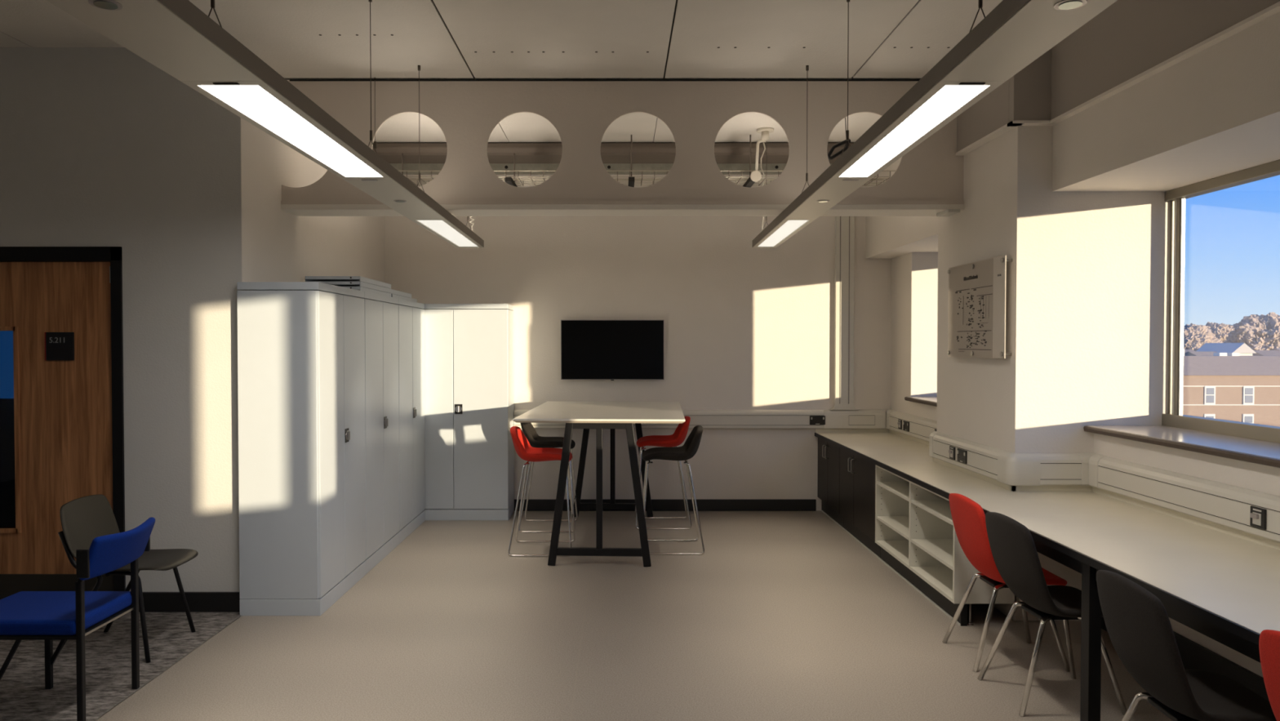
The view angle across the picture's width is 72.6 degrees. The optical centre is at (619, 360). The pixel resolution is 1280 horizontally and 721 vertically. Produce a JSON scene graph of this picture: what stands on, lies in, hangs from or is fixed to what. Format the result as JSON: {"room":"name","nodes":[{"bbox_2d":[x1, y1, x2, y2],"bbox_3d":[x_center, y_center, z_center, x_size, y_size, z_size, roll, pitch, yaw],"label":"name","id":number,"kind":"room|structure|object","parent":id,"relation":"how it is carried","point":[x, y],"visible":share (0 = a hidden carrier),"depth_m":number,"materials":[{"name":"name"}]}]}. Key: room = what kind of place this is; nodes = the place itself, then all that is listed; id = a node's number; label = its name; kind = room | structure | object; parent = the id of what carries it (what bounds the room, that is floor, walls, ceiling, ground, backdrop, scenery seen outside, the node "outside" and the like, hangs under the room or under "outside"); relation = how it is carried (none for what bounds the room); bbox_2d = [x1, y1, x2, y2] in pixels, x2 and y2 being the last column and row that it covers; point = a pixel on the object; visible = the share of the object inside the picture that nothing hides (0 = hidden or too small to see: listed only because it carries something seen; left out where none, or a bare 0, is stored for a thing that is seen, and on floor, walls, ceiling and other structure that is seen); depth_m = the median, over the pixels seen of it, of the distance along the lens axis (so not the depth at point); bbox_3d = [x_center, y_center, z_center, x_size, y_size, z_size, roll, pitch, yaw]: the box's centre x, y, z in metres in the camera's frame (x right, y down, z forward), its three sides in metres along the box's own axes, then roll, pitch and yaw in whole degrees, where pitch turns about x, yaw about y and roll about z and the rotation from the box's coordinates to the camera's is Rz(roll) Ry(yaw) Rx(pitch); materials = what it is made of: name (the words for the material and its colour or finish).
{"room":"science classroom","nodes":[
{"label":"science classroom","id":0,"kind":"room"},
{"bbox_2d":[0,398,15,528],"bbox_3d":[-3.500,0.261,5.426,1.600,2.500,0.040,0,1,0],"label":"wall","id":1,"kind":"structure","parent":0,"point":[7,489],"depth_m":5.41,"materials":[{"name":"black"}]},
{"bbox_2d":[0,46,241,591],"bbox_3d":[-4.831,-0.181,5.303,5.138,3.390,0.170,0,1,0],"label":"wall","id":2,"kind":"structure","parent":0,"point":[100,146],"depth_m":5.21,"materials":[{"name":"grey paint"}]},
{"bbox_2d":[0,246,125,599],"bbox_3d":[-3.534,0.417,5.261,1.113,2.195,0.095,0,1,0],"label":"door","id":3,"kind":"structure","parent":2,"relation":"in","point":[68,415],"depth_m":5.24,"materials":[{"name":"brown wood"}]},
{"bbox_2d":[44,332,74,360],"bbox_3d":[-3.364,-0.085,5.228,0.173,0.170,0.013,0,1,0],"label":"door sign","id":4,"kind":"object","parent":3,"relation":"attached to","point":[59,346],"visible":1,"depth_m":5.22,"materials":[{"name":"black plastic"}]},
{"bbox_2d":[138,591,239,611],"bbox_3d":[-4.731,1.454,5.240,4.938,0.122,0.018,0,1,0],"label":"baseboard","id":5,"kind":"structure","parent":2,"relation":"attached to","point":[153,601],"depth_m":5.23,"materials":[{"name":"black plastic"}]},
{"bbox_2d":[240,117,385,282],"bbox_3d":[-2.360,-0.210,6.808,0.200,3.390,3.179,0,1,0],"label":"wall","id":6,"kind":"structure","parent":0,"point":[278,245],"depth_m":5.93,"materials":[{"name":"paint"}]},
{"bbox_2d":[280,80,964,216],"bbox_3d":[-0.060,-1.431,5.934,4.760,0.888,0.340,0,1,0],"label":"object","id":7,"kind":"structure","parent":6,"relation":"attached to","point":[927,180],"depth_m":5.81,"materials":[{"name":"paint"}]},
{"bbox_2d":[0,0,1003,142],"bbox_3d":[-2.120,-1.847,1.065,10.760,0.158,15.200,0,1,0],"label":"ceiling","id":8,"kind":"structure","parent":0,"point":[298,39],"depth_m":5.05,"materials":[{"name":"paint"}]},
{"bbox_2d":[46,0,484,247],"bbox_3d":[-1.248,-1.362,3.575,0.283,0.944,7.801,0,1,0],"label":"light","id":9,"kind":"object","parent":8,"relation":"hanging from","point":[175,37],"visible":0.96,"depth_m":2.88,"materials":[{"name":"metal"}]},
{"bbox_2d":[201,85,380,175],"bbox_3d":[-1.256,-0.905,3.548,0.199,0.010,1.528,0,1,0],"label":"diffuser","id":10,"kind":"object","parent":9,"relation":"attached to","point":[257,104],"depth_m":3.33,"materials":[{"name":"white plastic"}]},
{"bbox_2d":[417,220,477,246],"bbox_3d":[-1.278,-0.964,6.628,0.182,0.010,1.618,0,1,0],"label":"diffuser","id":11,"kind":"object","parent":9,"relation":"attached to","point":[443,229],"depth_m":6.59,"materials":[{"name":"white plastic"}]},
{"bbox_2d":[373,77,377,148],"bbox_3d":[-1.621,-1.641,5.771,0.018,0.470,0.014,0,1,0],"label":"hanging wire","id":12,"kind":"object","parent":8,"relation":"hanging from","point":[375,141],"visible":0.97,"depth_m":5.77,"materials":[{"name":"metal"}]},
{"bbox_2d":[469,216,474,231],"bbox_3d":[-1.262,-1.492,7.433,0.054,0.811,0.010,0,1,0],"label":"white flex","id":13,"kind":"object","parent":8,"relation":"hanging from","point":[472,225],"visible":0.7,"depth_m":7.43,"materials":[{"name":"white plastic"}]},
{"bbox_2d":[372,142,853,163],"bbox_3d":[0.048,-1.860,7.816,4.605,0.110,0.460,0,1,0],"label":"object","id":14,"kind":"object","parent":8,"relation":"attached to","point":[429,153],"visible":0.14,"depth_m":7.61,"materials":[{"name":"grey metal"}]},
{"bbox_2d":[398,134,895,187],"bbox_3d":[0.050,-1.690,7.419,4.500,0.415,0.480,0,1,0],"label":"cable tray","id":15,"kind":"object","parent":8,"relation":"hanging from","point":[748,183],"visible":0.37,"depth_m":7.32,"materials":[{"name":"metal"}]},
{"bbox_2d":[750,127,773,182],"bbox_3d":[1.173,-1.685,7.169,0.195,0.435,0.140,0,1,0],"label":"bracket","id":16,"kind":"object","parent":8,"relation":"hanging from","point":[755,175],"visible":1,"depth_m":7.14,"materials":[{"name":"white metal"}]},
{"bbox_2d":[760,142,765,229],"bbox_3d":[1.222,-1.488,7.433,0.054,0.802,0.010,0,1,0],"label":"white flex","id":17,"kind":"object","parent":8,"relation":"hanging from","point":[763,142],"visible":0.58,"depth_m":7.43,"materials":[{"name":"white plastic"}]},
{"bbox_2d":[827,117,850,159],"bbox_3d":[1.555,-1.654,6.170,0.170,0.460,0.021,0,1,0],"label":"strap","id":18,"kind":"object","parent":8,"relation":"hanging from","point":[829,157],"visible":0.81,"depth_m":6.16,"materials":[{"name":"black plastic"}]},
{"bbox_2d":[751,0,1117,247],"bbox_3d":[1.137,-1.362,3.575,0.216,0.944,7.809,0,1,2],"label":"light","id":19,"kind":"object","parent":8,"relation":"hanging from","point":[1015,33],"visible":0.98,"depth_m":2.89,"materials":[{"name":"silver metal"}]},
{"bbox_2d":[758,220,807,246],"bbox_3d":[1.223,-0.964,6.628,0.140,0.010,1.623,0,1,2],"label":"diffuser","id":20,"kind":"object","parent":19,"relation":"attached to","point":[774,236],"depth_m":6.54,"materials":[{"name":"white plastic"}]},
{"bbox_2d":[840,85,986,175],"bbox_3d":[1.136,-0.905,3.548,0.141,0.010,1.533,0,1,2],"label":"diffuser","id":21,"kind":"object","parent":19,"relation":"attached to","point":[880,148],"depth_m":3.39,"materials":[{"name":"white plastic"}]},
{"bbox_2d":[96,510,1172,720],"bbox_3d":[-2.100,1.654,1.132,10.800,0.120,15.200,0,1,0],"label":"floor","id":22,"kind":"structure","parent":0,"point":[782,615],"depth_m":4.62,"materials":[{"name":"plastic"}]},
{"bbox_2d":[0,611,241,720],"bbox_3d":[-4.771,1.626,-0.544,5.057,0.008,11.650,0,1,0],"label":"floor","id":23,"kind":"structure","parent":22,"relation":"on","point":[24,696],"depth_m":4.39,"materials":[{"name":"carpet"}]},
{"bbox_2d":[0,516,155,720],"bbox_3d":[-2.480,1.138,3.864,0.680,0.806,0.480,0,1,0],"label":"chair","id":24,"kind":"object","parent":23,"relation":"on","point":[48,616],"visible":1,"depth_m":3.76,"materials":[{"name":"fabric"}]},
{"bbox_2d":[53,493,198,662],"bbox_3d":[-2.596,1.130,4.632,0.588,0.805,0.493,0,1,0],"label":"plastic chair","id":25,"kind":"object","parent":23,"relation":"on","point":[83,519],"visible":0.63,"depth_m":4.60,"materials":[{"name":"grey plastic"}]},
{"bbox_2d":[236,281,365,615],"bbox_3d":[-2.005,0.518,5.615,0.504,1.980,0.928,0,1,0],"label":"tall cabinet","id":26,"kind":"object","parent":22,"relation":"on","point":[301,344],"visible":1,"depth_m":5.16,"materials":[{"name":"grey metal"}]},
{"bbox_2d":[362,291,399,573],"bbox_3d":[-2.005,0.500,6.545,0.504,1.980,0.928,0,1,0],"label":"tall cabinet","id":27,"kind":"object","parent":22,"relation":"on","point":[381,312],"visible":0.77,"depth_m":6.48,"materials":[{"name":"grey metal"}]},
{"bbox_2d":[305,275,391,297],"bbox_3d":[-2.007,-0.544,6.505,0.385,0.106,0.831,0,1,0],"label":"shelf","id":28,"kind":"object","parent":27,"relation":"on","point":[359,288],"depth_m":6.30,"materials":[{"name":"grey metal"}]},
{"bbox_2d":[395,298,425,543],"bbox_3d":[-2.005,0.482,7.475,0.504,1.980,0.928,0,1,0],"label":"tall cabinet","id":29,"kind":"object","parent":22,"relation":"on","point":[411,313],"visible":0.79,"depth_m":7.44,"materials":[{"name":"grey metal"}]},
{"bbox_2d":[391,288,417,302],"bbox_3d":[-2.022,-0.543,7.396,0.395,0.070,0.891,0,1,0],"label":"shelf","id":30,"kind":"object","parent":29,"relation":"on","point":[392,295],"depth_m":7.30,"materials":[{"name":"grey metal"}]},
{"bbox_2d":[422,303,514,519],"bbox_3d":[-1.517,0.469,8.165,0.999,1.980,0.482,0,1,0],"label":"tall cabinet","id":31,"kind":"object","parent":22,"relation":"on","point":[469,348],"visible":0.76,"depth_m":7.95,"materials":[{"name":"grey metal"}]},
{"bbox_2d":[507,426,575,556],"bbox_3d":[-0.606,1.001,6.840,0.492,0.967,0.484,0,1,0],"label":"bar stool","id":32,"kind":"object","parent":22,"relation":"on","point":[524,450],"visible":0.87,"depth_m":6.70,"materials":[{"name":"red plastic"}]},
{"bbox_2d":[518,422,577,532],"bbox_3d":[-0.626,0.985,7.680,0.492,0.967,0.484,0,1,0],"label":"bar stool","id":33,"kind":"object","parent":22,"relation":"on","point":[529,431],"visible":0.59,"depth_m":7.52,"materials":[{"name":"plastic"}]},
{"bbox_2d":[512,400,684,566],"bbox_3d":[-0.105,0.941,7.219,1.240,1.078,1.920,0,1,3],"label":"table","id":34,"kind":"object","parent":22,"relation":"on","point":[586,415],"visible":0.98,"depth_m":6.33,"materials":[{"name":"white laminate"}]},
{"bbox_2d":[634,416,691,529],"bbox_3d":[0.386,0.982,7.800,0.492,0.967,0.484,0,1,0],"label":"bar stool","id":35,"kind":"object","parent":22,"relation":"on","point":[679,435],"visible":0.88,"depth_m":7.64,"materials":[{"name":"plastic"}]},
{"bbox_2d":[641,425,704,554],"bbox_3d":[0.411,1.000,6.895,0.492,0.967,0.484,0,1,0],"label":"bar stool","id":36,"kind":"object","parent":22,"relation":"on","point":[685,452],"visible":0.96,"depth_m":6.75,"materials":[{"name":"black plastic"}]},
{"bbox_2d":[817,437,844,527],"bbox_3d":[2.229,1.101,8.001,0.702,0.722,0.836,0,1,0],"label":"base unit","id":37,"kind":"object","parent":22,"relation":"on","point":[828,454],"visible":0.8,"depth_m":7.96,"materials":[{"name":"laminate"}]},
{"bbox_2d":[839,448,879,557],"bbox_3d":[2.229,1.119,7.050,0.702,0.722,1.055,0,1,0],"label":"base unit","id":38,"kind":"object","parent":22,"relation":"on","point":[857,474],"visible":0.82,"depth_m":7.00,"materials":[{"name":"laminate"}]},
{"bbox_2d":[875,465,1016,626],"bbox_3d":[2.092,1.144,5.748,0.355,0.722,1.540,0,1,0],"label":"shelf unit","id":39,"kind":"object","parent":22,"relation":"on","point":[916,535],"visible":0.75,"depth_m":5.73,"materials":[{"name":"white laminate"}]},
{"bbox_2d":[942,493,1070,671],"bbox_3d":[1.992,1.114,4.492,0.496,0.839,0.458,0,1,0],"label":"shell chair","id":40,"kind":"object","parent":22,"relation":"on","point":[968,517],"visible":0.73,"depth_m":4.38,"materials":[{"name":"red plastic"}]},
{"bbox_2d":[814,428,1279,720],"bbox_3d":[2.318,1.129,4.597,0.869,0.796,7.649,0,1,0],"label":"countertop","id":41,"kind":"structure","parent":22,"relation":"on","point":[1220,582],"depth_m":3.70,"materials":[{"name":"beige laminate"}]},
{"bbox_2d":[977,511,1127,716],"bbox_3d":[1.977,1.124,3.984,0.496,0.839,0.458,0,1,-2],"label":"shell chair","id":42,"kind":"object","parent":22,"relation":"on","point":[1012,545],"visible":0.76,"depth_m":3.89,"materials":[{"name":"black plastic"}]},
{"bbox_2d":[1096,569,1276,720],"bbox_3d":[1.912,1.144,2.908,0.496,0.839,0.458,0,1,3],"label":"shell chair","id":43,"kind":"object","parent":22,"relation":"on","point":[1138,624],"visible":0.98,"depth_m":2.84,"materials":[{"name":"grey plastic"}]},
{"bbox_2d":[1258,629,1279,720],"bbox_3d":[2.037,1.156,2.282,0.496,0.839,0.458,0,1,-1],"label":"shell chair","id":44,"kind":"object","parent":22,"relation":"on","point":[1269,639],"visible":1,"depth_m":2.43,"materials":[{"name":"red plastic"}]},
{"bbox_2d":[384,174,891,510],"bbox_3d":[0.390,-0.242,8.497,5.700,3.390,0.200,0,1,0],"label":"wall","id":45,"kind":"structure","parent":0,"point":[747,327],"depth_m":8.39,"materials":[{"name":"paint"}]},
{"bbox_2d":[389,163,832,174],"bbox_3d":[0.048,-1.842,8.335,4.605,0.115,0.059,0,1,0],"label":"band","id":46,"kind":"object","parent":45,"relation":"attached to","point":[406,166],"visible":0.36,"depth_m":8.30,"materials":[{"name":"grey metal"}]},
{"bbox_2d":[560,320,664,380],"bbox_3d":[-0.068,-0.100,8.365,0.992,0.582,0.069,0,1,0],"label":"television","id":47,"kind":"object","parent":45,"relation":"attached to","point":[591,349],"visible":1,"depth_m":8.33,"materials":[{"name":"black plastic"}]},
{"bbox_2d":[514,498,816,511],"bbox_3d":[0.440,1.398,8.419,2.920,0.112,0.018,0,1,0],"label":"baseboard","id":48,"kind":"structure","parent":45,"relation":"attached to","point":[534,504],"depth_m":8.41,"materials":[{"name":"black plastic"}]},
{"bbox_2d":[513,408,885,428],"bbox_3d":[0.771,0.565,8.383,3.573,0.186,0.060,0,1,0],"label":"dado trunking","id":49,"kind":"object","parent":45,"relation":"attached to","point":[860,418],"visible":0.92,"depth_m":8.36,"materials":[{"name":"plastic"}]},
{"bbox_2d":[809,415,825,424],"bbox_3d":[1.900,0.574,8.351,0.150,0.086,0.014,0,1,0],"label":"power socket","id":50,"kind":"object","parent":49,"relation":"attached to","point":[814,420],"visible":1,"depth_m":8.35,"materials":[{"name":"black plastic"}]},
{"bbox_2d":[828,216,857,409],"bbox_3d":[2.160,-0.486,8.365,0.280,1.918,0.055,0,1,0],"label":"vertical trunking","id":51,"kind":"object","parent":45,"relation":"attached to","point":[844,242],"visible":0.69,"depth_m":8.34,"materials":[{"name":"plastic"}]},
{"bbox_2d":[821,509,960,626],"bbox_3d":[1.951,1.481,6.697,0.006,0.012,3.425,0,1,0],"label":"trim","id":52,"kind":"structure","parent":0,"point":[825,513],"depth_m":6.10,"materials":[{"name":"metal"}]},
{"bbox_2d":[937,125,1170,620],"bbox_3d":[2.770,-0.189,5.672,0.940,3.390,1.250,0,1,0],"label":"wall column","id":53,"kind":"structure","parent":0,"point":[1087,279],"depth_m":5.05,"materials":[{"name":"paint"}]},
{"bbox_2d":[946,255,1013,358],"bbox_3d":[2.269,-0.320,5.510,0.062,0.606,0.870,0,1,0],"label":"chart","id":54,"kind":"object","parent":53,"relation":"attached to","point":[977,290],"visible":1,"depth_m":5.46,"materials":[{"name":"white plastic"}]},
{"bbox_2d":[955,274,1000,351],"bbox_3d":[2.248,-0.297,5.481,0.001,0.486,0.698,0,1,0],"label":"print","id":55,"kind":"object","parent":54,"relation":"attached to","point":[977,296],"depth_m":5.45,"materials":[{"name":"white paper"}]},
{"bbox_2d":[928,431,1095,485],"bbox_3d":[2.498,0.617,5.654,0.514,0.186,1.298,0,1,0],"label":"dado trunking","id":56,"kind":"object","parent":53,"relation":"attached to","point":[1006,467],"visible":0.89,"depth_m":5.03,"materials":[{"name":"plastic"}]},
{"bbox_2d":[948,445,955,459],"bbox_3d":[2.234,0.621,5.858,0.022,0.086,0.086,0,1,0],"label":"power socket","id":57,"kind":"object","parent":56,"relation":"attached to","point":[952,449],"visible":1,"depth_m":5.84,"materials":[{"name":"black plastic"}]},
{"bbox_2d":[956,448,967,463],"bbox_3d":[2.238,0.624,5.693,0.014,0.086,0.146,0,1,0],"label":"power socket","id":58,"kind":"object","parent":56,"relation":"attached to","point":[962,454],"visible":1,"depth_m":5.68,"materials":[{"name":"black plastic"}]},
{"bbox_2d":[865,11,1279,677],"bbox_3d":[2.805,-0.099,0.998,0.870,3.390,14.800,0,1,0],"label":"wall","id":59,"kind":"structure","parent":0,"point":[1215,112],"depth_m":4.29,"materials":[{"name":"paint"}]},
{"bbox_2d":[885,408,937,441],"bbox_3d":[2.591,0.584,7.391,0.058,0.186,2.038,0,1,0],"label":"dado trunking","id":60,"kind":"object","parent":59,"relation":"attached to","point":[921,428],"visible":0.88,"depth_m":7.63,"materials":[{"name":"plastic"}]},
{"bbox_2d":[897,418,902,429],"bbox_3d":[2.554,0.581,7.943,0.022,0.086,0.086,0,1,0],"label":"power socket","id":61,"kind":"object","parent":60,"relation":"attached to","point":[900,421],"visible":1,"depth_m":7.93,"materials":[{"name":"black plastic"}]},
{"bbox_2d":[902,420,909,431],"bbox_3d":[2.558,0.585,7.773,0.014,0.086,0.146,0,1,0],"label":"power socket","id":62,"kind":"object","parent":60,"relation":"attached to","point":[905,424],"visible":1,"depth_m":7.75,"materials":[{"name":"black plastic"}]},
{"bbox_2d":[904,396,937,406],"bbox_3d":[2.860,0.356,7.063,0.601,0.036,1.510,0,1,0],"label":"window sill","id":63,"kind":"structure","parent":59,"relation":"attached to","point":[932,401],"depth_m":7.48,"materials":[{"name":"laminate"}]},
{"bbox_2d":[955,1,1279,155],"bbox_3d":[2.377,-1.260,-0.254,0.267,0.016,12.140,0,1,0],"label":"trim","id":64,"kind":"structure","parent":59,"relation":"attached to","point":[1273,9],"depth_m":4.14,"materials":[{"name":"paint"}]},
{"bbox_2d":[956,0,1279,151],"bbox_3d":[2.386,-1.513,-0.259,0.268,0.495,12.140,0,1,0],"label":"beam","id":65,"kind":"structure","parent":59,"relation":"attached to","point":[1128,38],"depth_m":4.45,"materials":[{"name":"paint"}]},
{"bbox_2d":[1083,425,1279,467],"bbox_3d":[2.927,0.419,3.746,0.466,0.036,2.615,0,1,0],"label":"window sill","id":66,"kind":"structure","parent":59,"relation":"attached to","point":[1244,449],"depth_m":4.26,"materials":[{"name":"laminate"}]},
{"bbox_2d":[1088,453,1279,542],"bbox_3d":[2.726,0.672,2.759,0.058,0.186,4.492,0,1,0],"label":"dado trunking","id":67,"kind":"object","parent":59,"relation":"attached to","point":[1228,505],"visible":1,"depth_m":4.14,"materials":[{"name":"plastic"}]},
{"bbox_2d":[1249,505,1266,529],"bbox_3d":[2.689,0.663,3.673,0.022,0.086,0.086,0,1,0],"label":"power socket","id":68,"kind":"object","parent":67,"relation":"attached to","point":[1258,515],"visible":1,"depth_m":3.66,"materials":[{"name":"black plastic"}]},
{"bbox_2d":[1249,512,1258,519],"bbox_3d":[2.683,0.657,3.679,0.011,0.020,0.040,0,1,0],"label":"shutter","id":69,"kind":"object","parent":68,"relation":"attached to","point":[1252,515],"depth_m":3.68,"materials":[{"name":"plastic"}]},
{"bbox_2d":[1101,617,1269,700],"bbox_3d":[2.744,1.533,-0.651,0.019,0.190,11.240,0,1,0],"label":"baseboard","id":70,"kind":"structure","parent":59,"relation":"attached to","point":[1194,655],"depth_m":4.01,"materials":[{"name":"black plastic"}]},
{"bbox_2d":[1161,159,1279,443],"bbox_3d":[3.190,-0.274,3.735,0.080,1.355,2.620,0,1,0],"label":"window","id":71,"kind":"structure","parent":59,"relation":"in","point":[1177,197],"depth_m":4.93,"materials":[{"name":"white metal"}]},
{"label":"outside","id":72,"kind":"structure","parent":0,"visible":0},
{"bbox_3d":[214.000,10.672,180.237,412.000,1.000,480.000,0,1,0],"label":"ground","id":73,"kind":"structure","parent":72,"visible":0},
{"bbox_2d":[1184,349,1194,353],"bbox_3d":[92.000,4.532,143.013,4.000,12.700,6.200,0,1,0],"label":"house","id":74,"kind":"structure","parent":73,"relation":"on","point":[1185,350],"depth_m":142.34,"materials":[{"name":"stone"}]},
{"bbox_2d":[1184,351,1217,355],"bbox_3d":[85.000,4.938,127.018,4.000,12.500,6.200,0,1,0],"label":"house","id":75,"kind":"structure","parent":73,"relation":"on","point":[1189,353],"depth_m":126.32,"materials":[{"name":"stone"}]},
{"bbox_2d":[1183,323,1221,350],"bbox_3d":[104.060,1.838,159.902,13.503,17.477,10.745,0,1,0],"label":"tree","id":76,"kind":"object","parent":73,"relation":"on","point":[1195,336],"visible":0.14,"depth_m":157.07,"materials":[{"name":"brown plant"}]},
{"bbox_2d":[1204,321,1235,342],"bbox_3d":[127.065,0.893,185.700,12.945,18.377,9.945,0,1,0],"label":"tree","id":77,"kind":"object","parent":73,"relation":"on","point":[1221,331],"visible":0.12,"depth_m":183.26,"materials":[{"name":"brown plant"}]},
{"bbox_2d":[1196,342,1256,355],"bbox_3d":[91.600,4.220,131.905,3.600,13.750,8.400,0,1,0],"label":"gabled house","id":78,"kind":"structure","parent":73,"relation":"on","point":[1244,349],"depth_m":129.52,"materials":[{"name":"stone"}]},
{"bbox_2d":[1182,348,1279,426],"bbox_3d":[76.000,5.090,105.967,73.000,13.000,12.300,0,1,0],"label":"brick building","id":79,"kind":"structure","parent":73,"relation":"on","point":[1228,386],"depth_m":100.12,"materials":[{"name":"brick"}]},
{"bbox_2d":[1227,323,1237,328],"bbox_3d":[150.837,0.124,211.482,13.968,18.930,11.210,0,1,0],"label":"tree","id":80,"kind":"object","parent":73,"relation":"on","point":[1233,326],"visible":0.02,"depth_m":209.77,"materials":[{"name":"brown plant"}]},
{"bbox_2d":[1223,311,1279,350],"bbox_3d":[119.765,0.806,160.099,15.082,19.532,11.473,0,1,0],"label":"tree","id":81,"kind":"object","parent":73,"relation":"on","point":[1261,332],"visible":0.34,"depth_m":157.82,"materials":[{"name":"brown plant"}]},
{"bbox_2d":[1252,350,1279,355],"bbox_3d":[101.500,4.697,137.015,4.000,12.600,6.200,0,1,0],"label":"house","id":82,"kind":"structure","parent":73,"relation":"on","point":[1259,353],"depth_m":135.72,"materials":[{"name":"stone"}]},
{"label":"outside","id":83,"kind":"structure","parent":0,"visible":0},
{"bbox_2d":[0,330,13,398],"bbox_3d":[-3.700,0.023,5.339,0.200,0.420,0.015,0,1,0],"label":"screen","id":84,"kind":"object","parent":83,"point":[6,366],"visible":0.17,"depth_m":5.33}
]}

